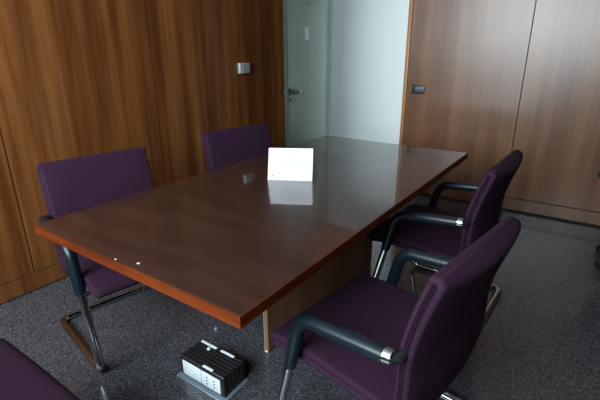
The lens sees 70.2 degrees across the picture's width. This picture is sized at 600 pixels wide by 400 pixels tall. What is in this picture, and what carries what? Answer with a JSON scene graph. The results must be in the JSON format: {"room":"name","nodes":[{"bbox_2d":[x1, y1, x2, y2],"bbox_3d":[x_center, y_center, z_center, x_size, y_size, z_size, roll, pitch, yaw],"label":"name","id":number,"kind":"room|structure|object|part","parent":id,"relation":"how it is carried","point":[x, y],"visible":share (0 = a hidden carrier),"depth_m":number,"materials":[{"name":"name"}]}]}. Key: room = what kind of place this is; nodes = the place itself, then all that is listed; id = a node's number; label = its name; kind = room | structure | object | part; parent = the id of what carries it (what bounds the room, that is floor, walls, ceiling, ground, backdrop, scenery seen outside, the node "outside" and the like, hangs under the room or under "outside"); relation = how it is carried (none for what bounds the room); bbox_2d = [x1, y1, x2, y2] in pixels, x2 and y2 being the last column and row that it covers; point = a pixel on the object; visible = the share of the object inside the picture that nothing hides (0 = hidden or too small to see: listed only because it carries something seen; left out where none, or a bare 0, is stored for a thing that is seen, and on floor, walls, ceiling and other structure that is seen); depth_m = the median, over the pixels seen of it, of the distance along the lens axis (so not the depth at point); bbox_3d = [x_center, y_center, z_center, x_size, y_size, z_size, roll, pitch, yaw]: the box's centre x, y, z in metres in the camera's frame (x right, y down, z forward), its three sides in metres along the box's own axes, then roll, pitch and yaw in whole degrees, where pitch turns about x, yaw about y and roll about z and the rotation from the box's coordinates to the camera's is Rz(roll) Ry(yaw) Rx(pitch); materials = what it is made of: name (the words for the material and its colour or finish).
{"room":"meeting room","nodes":[
{"label":"meeting room","id":0,"kind":"room"},
{"bbox_2d":[0,0,284,303],"bbox_3d":[-1.417,-0.951,2.557,0.120,2.900,5.267,13,23,33],"label":"wall","id":1,"kind":"structure","parent":0,"point":[79,78],"depth_m":2.83,"materials":[{"name":"brown wood"}]},
{"bbox_3d":[-1.931,-0.727,1.753,0.016,2.778,1.024,13,23,33],"label":"wall panel","id":2,"kind":"part","parent":1,"relation":"part of","materials":[{"name":"brown wood"}]},
{"bbox_2d":[0,262,68,303],"bbox_3d":[-1.367,0.367,2.991,0.016,0.106,5.261,13,23,33],"label":"baseboard","id":3,"kind":"structure","parent":1,"relation":"attached to","point":[10,290],"depth_m":2.60,"materials":[{"name":"brown wood"}]},
{"bbox_3d":[-1.344,-1.012,2.551,0.016,2.778,1.022,13,23,33],"label":"wall panel","id":4,"kind":"part","parent":1,"relation":"part of","materials":[{"name":"brown wood"}]},
{"bbox_3d":[-0.462,-1.440,3.747,0.016,2.778,2.055,13,23,33],"label":"wall panel","id":5,"kind":"part","parent":1,"relation":"part of","materials":[{"name":"brown wood"}]},
{"bbox_2d":[238,63,249,73],"bbox_3d":[-0.491,-1.160,3.755,0.032,0.090,0.136,13,23,33],"label":"wall thermostat","id":6,"kind":"object","parent":1,"relation":"attached to","point":[243,68],"visible":1,"depth_m":3.73,"materials":[{"name":"silver metal"}]},
{"bbox_2d":[280,0,327,147],"bbox_3d":[0.069,-1.129,4.225,0.161,2.092,0.858,9,22,26],"label":"door","id":7,"kind":"structure","parent":1,"relation":"in","point":[305,61],"depth_m":4.10,"materials":[{"name":"frosted glass"},{"name":"metal"}]},
{"bbox_3d":[-0.052,-0.991,3.909,0.060,0.064,0.136,9,22,26],"label":"handle","id":8,"kind":"part","parent":7,"relation":"part of","materials":[{"name":"black plastic"}]},
{"bbox_2d":[305,27,308,39],"bbox_3d":[0.067,-1.567,4.021,0.002,0.110,0.080,9,22,26],"label":"notice","id":9,"kind":"object","parent":7,"relation":"attached to","point":[306,28],"visible":1,"depth_m":4.02,"materials":[{"name":"white paper"}]},
{"bbox_2d":[0,194,599,399],"bbox_3d":[0.345,0.601,2.644,7.659,0.100,6.950,13,23,33],"label":"floor","id":10,"kind":"structure","parent":0,"point":[540,340],"depth_m":2.21,"materials":[{"name":"carpet"}]},
{"bbox_2d":[0,338,79,399],"bbox_3d":[-1.013,0.624,1.121,0.667,0.887,0.655,13,23,33],"label":"chair","id":11,"kind":"object","parent":10,"relation":"on","point":[21,378],"visible":1,"depth_m":1.29,"materials":[{"name":"purple fabric"}]},
{"bbox_2d":[36,147,153,371],"bbox_3d":[-0.875,0.245,2.189,0.667,0.887,0.655,-19,26,-41],"label":"chair","id":12,"kind":"object","parent":10,"relation":"on","point":[72,185],"visible":0.48,"depth_m":2.12,"materials":[{"name":"purple fabric"}]},
{"bbox_3d":[-1.001,0.391,2.129,0.328,0.653,0.597,-19,26,-41],"label":"frame","id":13,"kind":"part","parent":12,"relation":"part of","materials":[{"name":"silver metal"}]},
{"bbox_3d":[-1.044,0.036,2.294,0.560,0.562,0.179,-19,26,-41],"label":"backrest","id":14,"kind":"part","parent":12,"relation":"part of","materials":[{"name":"purple fabric"}]},
{"bbox_3d":[-0.833,0.267,2.151,0.574,0.062,0.534,-19,26,-41],"label":"seat","id":15,"kind":"part","parent":12,"relation":"part of","materials":[{"name":"purple fabric"}]},
{"bbox_3d":[-0.768,0.312,2.346,0.328,0.653,0.597,-19,26,-41],"label":"frame","id":16,"kind":"part","parent":12,"relation":"part of","materials":[{"name":"silver metal"}]},
{"bbox_2d":[177,339,248,399],"bbox_3d":[-0.395,0.750,1.907,0.295,0.116,0.165,13,23,33],"label":"box","id":17,"kind":"object","parent":10,"relation":"on","point":[212,370],"visible":1,"depth_m":1.86,"materials":[{"name":"grey metal"}]},
{"bbox_3d":[-0.394,0.802,1.926,0.295,0.007,0.165,13,23,33],"label":"plate","id":18,"kind":"part","parent":17,"relation":"part of","materials":[{"name":"grey metal"}]},
{"bbox_2d":[201,123,271,172],"bbox_3d":[-0.256,-0.026,2.943,0.667,0.887,0.655,-18,26,-40],"label":"chair","id":19,"kind":"object","parent":10,"relation":"on","point":[229,146],"visible":0.15,"depth_m":2.94,"materials":[{"name":"purple fabric"}]},
{"bbox_2d":[34,136,467,351],"bbox_3d":[0.029,0.242,2.404,1.109,0.740,2.243,13,23,33],"label":"conference table","id":20,"kind":"object","parent":10,"relation":"on","point":[233,244],"visible":0.98,"depth_m":1.78,"materials":[{"name":"brown wood"}]},
{"bbox_2d":[268,148,313,180],"bbox_3d":[-0.048,-0.201,2.307,0.238,0.160,0.132,2,20,5],"label":"desk calendar","id":21,"kind":"object","parent":20,"relation":"on","point":[295,164],"visible":1,"depth_m":2.28,"materials":[{"name":"white paper"}]},
{"bbox_3d":[0.161,0.255,2.416,0.020,0.698,1.140,13,23,33],"label":"pedestal panel","id":22,"kind":"part","parent":20,"relation":"part of","materials":[{"name":"brown wood"}]},
{"bbox_2d":[269,216,520,399],"bbox_3d":[0.313,0.475,1.519,0.655,0.887,0.667,17,26,40],"label":"chair","id":23,"kind":"object","parent":10,"relation":"on","point":[372,337],"visible":1,"depth_m":1.30,"materials":[{"name":"purple fabric"}]},
{"bbox_3d":[0.212,0.629,1.437,0.597,0.653,0.328,17,26,40],"label":"frame","id":24,"kind":"part","parent":23,"relation":"part of","materials":[{"name":"silver metal"}]},
{"bbox_3d":[0.269,0.469,1.561,0.535,0.062,0.574,17,26,40],"label":"seat","id":25,"kind":"part","parent":23,"relation":"part of","materials":[{"name":"purple fabric"}]},
{"bbox_3d":[0.436,0.548,1.662,0.597,0.653,0.328,17,26,40],"label":"frame","id":26,"kind":"part","parent":23,"relation":"part of","materials":[{"name":"silver metal"}]},
{"bbox_3d":[0.486,0.376,1.312,0.179,0.562,0.560,17,26,40],"label":"backrest","id":27,"kind":"part","parent":23,"relation":"part of","materials":[{"name":"purple fabric"}]},
{"bbox_2d":[366,150,522,323],"bbox_3d":[0.790,0.166,2.385,0.655,0.887,0.667,14,24,35],"label":"chair","id":28,"kind":"object","parent":10,"relation":"on","point":[430,229],"visible":0.82,"depth_m":2.19,"materials":[{"name":"purple fabric"}]},
{"bbox_3d":[0.742,0.162,2.422,0.535,0.062,0.574,14,24,35],"label":"seat","id":29,"kind":"part","parent":28,"relation":"part of","materials":[{"name":"purple fabric"}]},
{"bbox_3d":[0.703,0.323,2.293,0.597,0.653,0.328,14,24,35],"label":"frame","id":30,"kind":"part","parent":28,"relation":"part of","materials":[{"name":"silver metal"}]},
{"bbox_3d":[0.901,0.235,2.538,0.597,0.653,0.328,14,24,35],"label":"frame","id":31,"kind":"part","parent":28,"relation":"part of","materials":[{"name":"silver metal"}]},
{"bbox_3d":[0.978,0.061,2.194,0.179,0.562,0.560,14,24,35],"label":"backrest","id":32,"kind":"part","parent":28,"relation":"part of","materials":[{"name":"purple fabric"}]},
{"bbox_2d":[594,165,599,269],"bbox_3d":[2.281,-0.030,2.716,0.684,1.020,0.623,13,23,33],"label":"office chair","id":33,"kind":"object","parent":10,"relation":"on","point":[597,262],"visible":1,"depth_m":2.85,"materials":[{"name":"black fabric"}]},
{"bbox_2d":[330,0,409,143],"bbox_3d":[2.233,-1.734,4.715,7.659,2.900,0.100,13,23,33],"label":"wall","id":34,"kind":"structure","parent":0,"point":[369,37],"depth_m":5.64,"materials":[{"name":"white paint"}]},
{"bbox_2d":[326,0,332,135],"bbox_3d":[0.289,-1.292,4.665,0.034,2.120,0.152,13,23,33],"label":"trim","id":35,"kind":"structure","parent":34,"relation":"attached to","point":[330,2],"depth_m":4.62,"materials":[{"name":"grey metal"}]},
{"bbox_2d":[403,0,599,226],"bbox_3d":[2.279,-1.207,3.224,5.379,2.900,0.120,13,23,33],"label":"wall","id":36,"kind":"structure","parent":0,"point":[499,78],"depth_m":3.61,"materials":[{"name":"brown wood"}]},
{"bbox_2d":[399,0,413,144],"bbox_3d":[0.670,-1.222,4.409,0.962,2.154,0.152,13,23,33],"label":"trim","id":37,"kind":"structure","parent":36,"relation":"attached to","point":[411,2],"depth_m":4.06,"materials":[{"name":"orange wood"}]},
{"bbox_2d":[412,85,424,93],"bbox_3d":[1.121,-1.047,4.049,0.124,0.080,0.012,13,23,33],"label":"light switch","id":38,"kind":"object","parent":36,"relation":"attached to","point":[416,89],"visible":1,"depth_m":4.04,"materials":[{"name":"black plastic"}]},
{"bbox_3d":[1.442,-1.436,3.692,0.994,2.770,0.016,13,23,33],"label":"wall panel","id":39,"kind":"part","parent":36,"relation":"part of","materials":[{"name":"brown wood"}]},
{"bbox_2d":[422,185,599,224],"bbox_3d":[2.752,0.222,3.319,4.166,0.106,0.016,13,23,33],"label":"baseboard","id":40,"kind":"structure","parent":36,"relation":"attached to","point":[585,216],"depth_m":3.75,"materials":[{"name":"brown wood"}]},
{"bbox_3d":[2.277,-1.246,3.144,1.026,2.770,0.016,13,23,33],"label":"wall panel","id":41,"kind":"part","parent":36,"relation":"part of","materials":[{"name":"brown wood"}]}
]}

